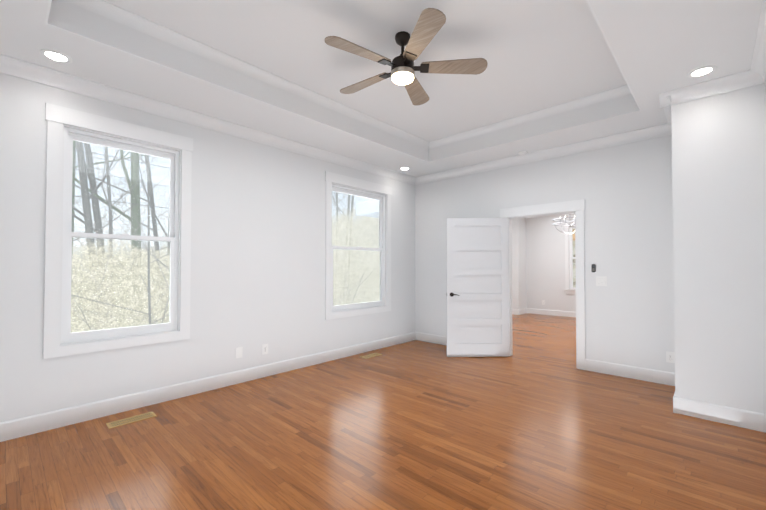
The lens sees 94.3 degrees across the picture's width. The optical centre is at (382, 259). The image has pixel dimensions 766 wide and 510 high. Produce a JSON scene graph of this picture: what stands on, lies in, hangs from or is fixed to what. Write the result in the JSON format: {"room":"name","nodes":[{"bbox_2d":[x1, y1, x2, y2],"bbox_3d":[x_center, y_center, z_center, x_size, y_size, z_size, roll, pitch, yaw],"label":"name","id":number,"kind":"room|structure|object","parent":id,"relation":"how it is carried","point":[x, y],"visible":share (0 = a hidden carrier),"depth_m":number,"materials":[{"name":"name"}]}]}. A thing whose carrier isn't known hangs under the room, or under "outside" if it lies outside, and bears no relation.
{"room":"empty bedroom","nodes":[
{"label":"empty bedroom","id":0,"kind":"room"},
{"bbox_2d":[0,73,415,421],"bbox_3d":[-1.505,-0.248,4.426,0.150,3.350,6.240,-1,-1,43],"label":"wall","id":1,"kind":"structure","parent":0,"point":[257,281],"depth_m":3.92,"materials":[{"name":"paint"}]},
{"bbox_2d":[43,103,192,358],"bbox_3d":[-2.450,-0.237,3.378,0.151,2.108,1.134,-1,-1,43],"label":"window","id":2,"kind":"structure","parent":1,"relation":"in","point":[71,135],"depth_m":3.24,"materials":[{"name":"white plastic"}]},
{"bbox_2d":[0,54,415,184],"bbox_3d":[-1.409,-1.486,4.378,0.085,0.115,5.970,-1,-1,43],"label":"crown molding","id":3,"kind":"structure","parent":1,"relation":"attached to","point":[11,66],"depth_m":3.57,"materials":[{"name":"paint"}]},
{"bbox_2d":[0,332,415,441],"bbox_3d":[-1.434,1.354,4.353,0.016,0.145,5.970,-1,-1,43],"label":"baseboard","id":4,"kind":"structure","parent":1,"relation":"attached to","point":[46,421],"depth_m":3.56,"materials":[{"name":"paint"}]},
{"bbox_2d":[236,347,242,357],"bbox_3d":[-1.667,1.072,4.116,0.007,0.122,0.078,-1,-1,43],"label":"electrical outlet","id":5,"kind":"object","parent":1,"relation":"attached to","point":[239,350],"visible":1,"depth_m":4.12,"materials":[{"name":"white plastic"}]},
{"bbox_2d":[262,344,267,354],"bbox_3d":[-1.444,1.091,4.352,0.009,0.122,0.078,-1,-1,43],"label":"electrical outlet","id":6,"kind":"object","parent":1,"relation":"attached to","point":[264,348],"visible":1,"depth_m":4.34,"materials":[{"name":"white plastic"}]},
{"bbox_2d":[325,171,391,319],"bbox_3d":[-0.384,-0.199,5.587,0.151,2.108,1.404,-1,-1,43],"label":"window","id":7,"kind":"structure","parent":1,"relation":"in","point":[365,194],"depth_m":5.57,"materials":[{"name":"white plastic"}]},
{"bbox_2d":[354,199,378,217],"bbox_3d":[0.742,-1.146,8.639,1.160,0.290,2.860,-1,-1,43],"label":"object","id":8,"kind":"object","parent":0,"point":[366,211],"depth_m":7.78,"materials":[{"name":"white paint"}]},
{"bbox_2d":[0,0,762,176],"bbox_3d":[0.141,-1.759,2.933,4.630,0.380,6.210,-1,-1,43],"label":"ceiling","id":9,"kind":"structure","parent":0,"point":[537,55],"depth_m":3.02,"materials":[{"name":"paint"}]},
{"bbox_2d":[40,49,71,63],"bbox_3d":[-2.520,-1.569,2.741,0.186,0.008,0.186,-1,-1,43],"label":"recessed light","id":10,"kind":"object","parent":9,"relation":"in","point":[55,56],"visible":1,"depth_m":2.74,"materials":[{"name":"white plastic"}]},
{"bbox_2d":[46,0,72,27],"bbox_3d":[-1.241,-1.734,1.476,2.520,0.280,0.075,-1,-1,43],"label":"crown molding","id":11,"kind":"structure","parent":9,"relation":"attached to","point":[58,10],"depth_m":2.41,"materials":[{"name":"paint"}]},
{"bbox_2d":[45,0,428,161],"bbox_3d":[-0.744,-1.692,3.930,0.075,0.280,4.340,-1,-1,43],"label":"tray ceiling side","id":12,"kind":"structure","parent":9,"relation":"attached to","point":[111,25],"depth_m":3.18,"materials":[{"name":"paint"}]},
{"bbox_2d":[325,8,487,105],"bbox_3d":[0.121,-1.661,2.948,1.292,0.375,1.318,-1,-1,43],"label":"ceiling fan","id":13,"kind":"object","parent":9,"relation":"hanging from","point":[430,23],"visible":1,"depth_m":2.85,"materials":[{"name":"brown wood"}]},
{"bbox_2d":[429,88,628,161],"bbox_3d":[1.672,-1.680,4.590,2.520,0.280,0.075,-1,-1,43],"label":"tray ceiling side","id":14,"kind":"structure","parent":9,"relation":"attached to","point":[603,105],"depth_m":4.42,"materials":[{"name":"paint"}]},
{"bbox_2d":[586,0,640,112],"bbox_3d":[1.175,-1.723,2.137,0.075,0.280,4.340,-1,-1,43],"label":"crown molding","id":15,"kind":"structure","parent":9,"relation":"attached to","point":[627,96],"depth_m":3.73,"materials":[{"name":"paint"}]},
{"bbox_2d":[687,65,716,77],"bbox_3d":[2.652,-1.565,2.957,0.186,0.008,0.186,-1,-1,43],"label":"recessed light","id":16,"kind":"object","parent":9,"relation":"in","point":[701,71],"visible":1,"depth_m":2.95,"materials":[{"name":"white plastic"}]},
{"bbox_2d":[0,313,765,509],"bbox_3d":[1.811,1.493,4.758,5.600,0.120,11.600,-1,-1,43],"label":"floor","id":17,"kind":"structure","parent":0,"point":[537,420],"depth_m":2.66,"materials":[{"name":"brown wood"}]},
{"bbox_2d":[106,411,156,428],"bbox_3d":[-2.205,1.402,3.122,0.135,0.005,0.345,-1,-1,43],"label":"floor vent","id":18,"kind":"object","parent":17,"relation":"in","point":[117,423],"visible":1,"depth_m":3.11,"materials":[{"name":"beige wood"}]},
{"bbox_2d":[360,353,381,358],"bbox_3d":[-0.179,1.441,5.347,0.135,0.005,0.345,-1,-1,43],"label":"floor vent","id":19,"kind":"object","parent":17,"relation":"in","point":[370,355],"visible":1,"depth_m":5.35,"materials":[{"name":"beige metal"}]},
{"bbox_2d":[512,309,519,314],"bbox_3d":[3.564,1.451,10.024,0.510,0.145,0.016,-1,-1,43],"label":"baseboard","id":20,"kind":"structure","parent":17,"relation":"on","point":[514,311],"depth_m":9.89,"materials":[{"name":"paint"}]},
{"bbox_2d":[512,218,525,309],"bbox_3d":[3.750,0.077,10.261,0.550,2.900,0.550,-1,-1,43],"label":"wall jog","id":21,"kind":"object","parent":17,"relation":"on","point":[518,264],"visible":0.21,"depth_m":9.97,"materials":[{"name":"paint"}]},
{"bbox_2d":[415,135,674,372],"bbox_3d":[2.276,-0.237,5.080,4.480,3.350,0.120,-1,-1,43],"label":"wall","id":22,"kind":"structure","parent":0,"point":[624,191],"depth_m":4.49,"materials":[{"name":"paint"}]},
{"bbox_2d":[416,332,446,344],"bbox_3d":[1.215,1.381,5.951,1.622,0.145,0.016,-1,-1,43],"label":"baseboard","id":23,"kind":"structure","parent":22,"relation":"attached to","point":[431,338],"depth_m":6.27,"materials":[{"name":"paint"}]},
{"bbox_2d":[446,218,509,356],"bbox_3d":[1.413,0.403,5.300,0.931,2.055,0.144,0,-1,-1],"label":"door","id":24,"kind":"structure","parent":22,"relation":"in","point":[477,270],"depth_m":5.29,"materials":[{"name":"paint"}]},
{"bbox_2d":[416,124,663,183],"bbox_3d":[1.976,-1.472,5.242,3.670,0.115,0.085,-1,-1,43],"label":"crown molding","id":25,"kind":"structure","parent":22,"relation":"attached to","point":[656,131],"depth_m":4.89,"materials":[{"name":"paint"}]},
{"bbox_2d":[500,199,585,369],"bbox_3d":[2.267,0.326,5.078,1.157,2.225,0.172,-1,-1,43],"label":"door frame","id":26,"kind":"structure","parent":22,"relation":"attached to","point":[576,208],"depth_m":4.71,"materials":[{"name":"paint"}]},
{"bbox_2d":[592,264,595,271],"bbox_3d":[2.711,0.105,4.573,0.048,0.104,0.017,-1,-1,43],"label":"thermostat","id":27,"kind":"object","parent":22,"relation":"attached to","point":[593,267],"visible":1,"depth_m":4.57,"materials":[{"name":"black plastic"}]},
{"bbox_2d":[596,276,606,285],"bbox_3d":[2.775,0.269,4.514,0.118,0.122,0.010,-1,-1,43],"label":"switch plate","id":28,"kind":"object","parent":22,"relation":"attached to","point":[601,280],"visible":1,"depth_m":4.51,"materials":[{"name":"white plastic"}]},
{"bbox_2d":[585,359,674,385],"bbox_3d":[2.987,1.353,4.294,0.965,0.145,0.016,-1,-1,43],"label":"baseboard","id":29,"kind":"structure","parent":22,"relation":"attached to","point":[656,376],"depth_m":4.28,"materials":[{"name":"paint"}]},
{"bbox_2d":[666,351,674,362],"bbox_3d":[3.269,1.106,4.040,0.078,0.122,0.009,-1,-1,43],"label":"electrical outlet","id":30,"kind":"object","parent":22,"relation":"attached to","point":[670,357],"visible":0.98,"depth_m":4.04,"materials":[{"name":"white plastic"}]},
{"bbox_2d":[526,214,575,311],"bbox_3d":[5.687,0.005,8.930,5.500,3.000,0.150,-1,-1,43],"label":"wall","id":31,"kind":"structure","parent":0,"point":[545,259],"depth_m":9.88,"materials":[{"name":"paint"}]},
{"bbox_2d":[520,308,527,314],"bbox_3d":[3.941,1.451,10.027,0.016,0.145,0.536,-1,-1,43],"label":"baseboard","id":32,"kind":"structure","parent":31,"relation":"attached to","point":[522,311],"depth_m":10.08,"materials":[{"name":"paint"}]},
{"bbox_2d":[528,308,575,316],"bbox_3d":[5.817,1.428,8.670,4.610,0.145,0.016,-1,-1,43],"label":"baseboard","id":33,"kind":"structure","parent":31,"relation":"attached to","point":[530,310],"depth_m":9.77,"materials":[{"name":"paint"}]},
{"bbox_2d":[564,222,575,293],"bbox_3d":[5.337,-0.061,9.186,1.190,1.920,0.155,-1,-1,43],"label":"window","id":34,"kind":"structure","parent":31,"relation":"in","point":[571,266],"depth_m":9.50,"materials":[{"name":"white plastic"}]},
{"bbox_2d":[671,83,765,413],"bbox_3d":[3.247,-0.085,3.447,0.605,2.990,0.945,-1,-1,43],"label":"wall","id":35,"kind":"structure","parent":0,"point":[719,191],"depth_m":3.09,"materials":[{"name":"paint"}]},
{"bbox_2d":[659,90,671,135],"bbox_3d":[2.932,-1.499,3.641,0.085,0.115,0.935,-1,-1,43],"label":"crown molding","id":36,"kind":"structure","parent":35,"relation":"attached to","point":[665,98],"depth_m":3.37,"materials":[{"name":"paint"}]},
{"bbox_2d":[672,70,747,104],"bbox_3d":[2.863,-1.508,3.124,0.480,0.115,0.085,-1,-1,43],"label":"crown molding","id":37,"kind":"structure","parent":35,"relation":"attached to","point":[736,81],"depth_m":3.12,"materials":[{"name":"paint"}]},
{"bbox_2d":[673,396,763,431],"bbox_3d":[2.906,1.332,3.083,0.570,0.145,0.016,-1,-1,43],"label":"baseboard","id":38,"kind":"structure","parent":35,"relation":"attached to","point":[751,420],"depth_m":3.07,"materials":[{"name":"paint"}]},
{"bbox_2d":[748,0,765,86],"bbox_3d":[1.392,-1.543,1.116,0.085,0.115,5.030,-1,-1,43],"label":"crown molding","id":39,"kind":"structure","parent":35,"relation":"attached to","point":[755,75],"depth_m":2.70,"materials":[{"name":"paint"}]},
{"bbox_2d":[764,414,765,432],"bbox_3d":[1.418,1.297,1.043,0.016,0.145,5.030,-1,-1,43],"label":"baseboard","id":40,"kind":"structure","parent":35,"relation":"attached to","point":[764,414],"depth_m":2.89,"materials":[{"name":"paint"}]},
{"bbox_2d":[765,81,765,111],"bbox_3d":[1.788,-0.300,1.367,0.120,3.350,6.210,-1,-1,43],"label":"wall","id":41,"kind":"structure","parent":0,"point":[765,96],"depth_m":2.90,"materials":[{"name":"paint"}]},
{"bbox_3d":[3.935,-1.477,7.081,5.500,0.100,5.280,-1,-1,43],"label":"ceiling","id":42,"kind":"structure","parent":0,"visible":0},
{"bbox_2d":[552,214,574,233],"bbox_3d":[3.736,-0.974,7.109,0.636,0.906,0.636,-1,-1,43],"label":"chandelier","id":43,"kind":"object","parent":42,"relation":"hanging from","point":[564,222],"visible":0.65,"depth_m":7.09,"materials":[{"name":"silver metal"}]},
{"label":"outside","id":44,"kind":"structure","parent":0,"visible":0},
{"bbox_2d":[73,142,369,281],"bbox_3d":[-20.421,-6.267,22.261,0.001,44.000,86.000,-1,-1,43],"label":"sky","id":45,"kind":"structure","parent":44,"point":[142,190],"depth_m":24.88,"materials":[{"name":"white"}]},
{"bbox_2d":[573,228,575,287],"bbox_3d":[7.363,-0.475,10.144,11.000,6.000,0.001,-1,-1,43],"label":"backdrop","id":46,"kind":"structure","parent":44,"point":[574,280],"depth_m":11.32,"materials":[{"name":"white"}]},
{"label":"ground","id":47,"kind":"structure","parent":44,"visible":0},
{"bbox_2d":[71,141,379,332],"bbox_3d":[-4.547,-10.153,18.436,24.040,31.666,38.000,-1,-1,43],"label":"woodland","id":48,"kind":"object","parent":47,"relation":"on","point":[125,273],"depth_m":10.07,"materials":[{"name":"grey plant"}]},
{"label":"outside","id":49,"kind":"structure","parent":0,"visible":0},
{"bbox_2d":[71,141,379,331],"bbox_3d":[-0.051,-0.037,6.527,0.001,9.000,17.000,-1,-1,43],"label":"haze","id":50,"kind":"structure","parent":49,"point":[340,194],"depth_m":3.83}
]}

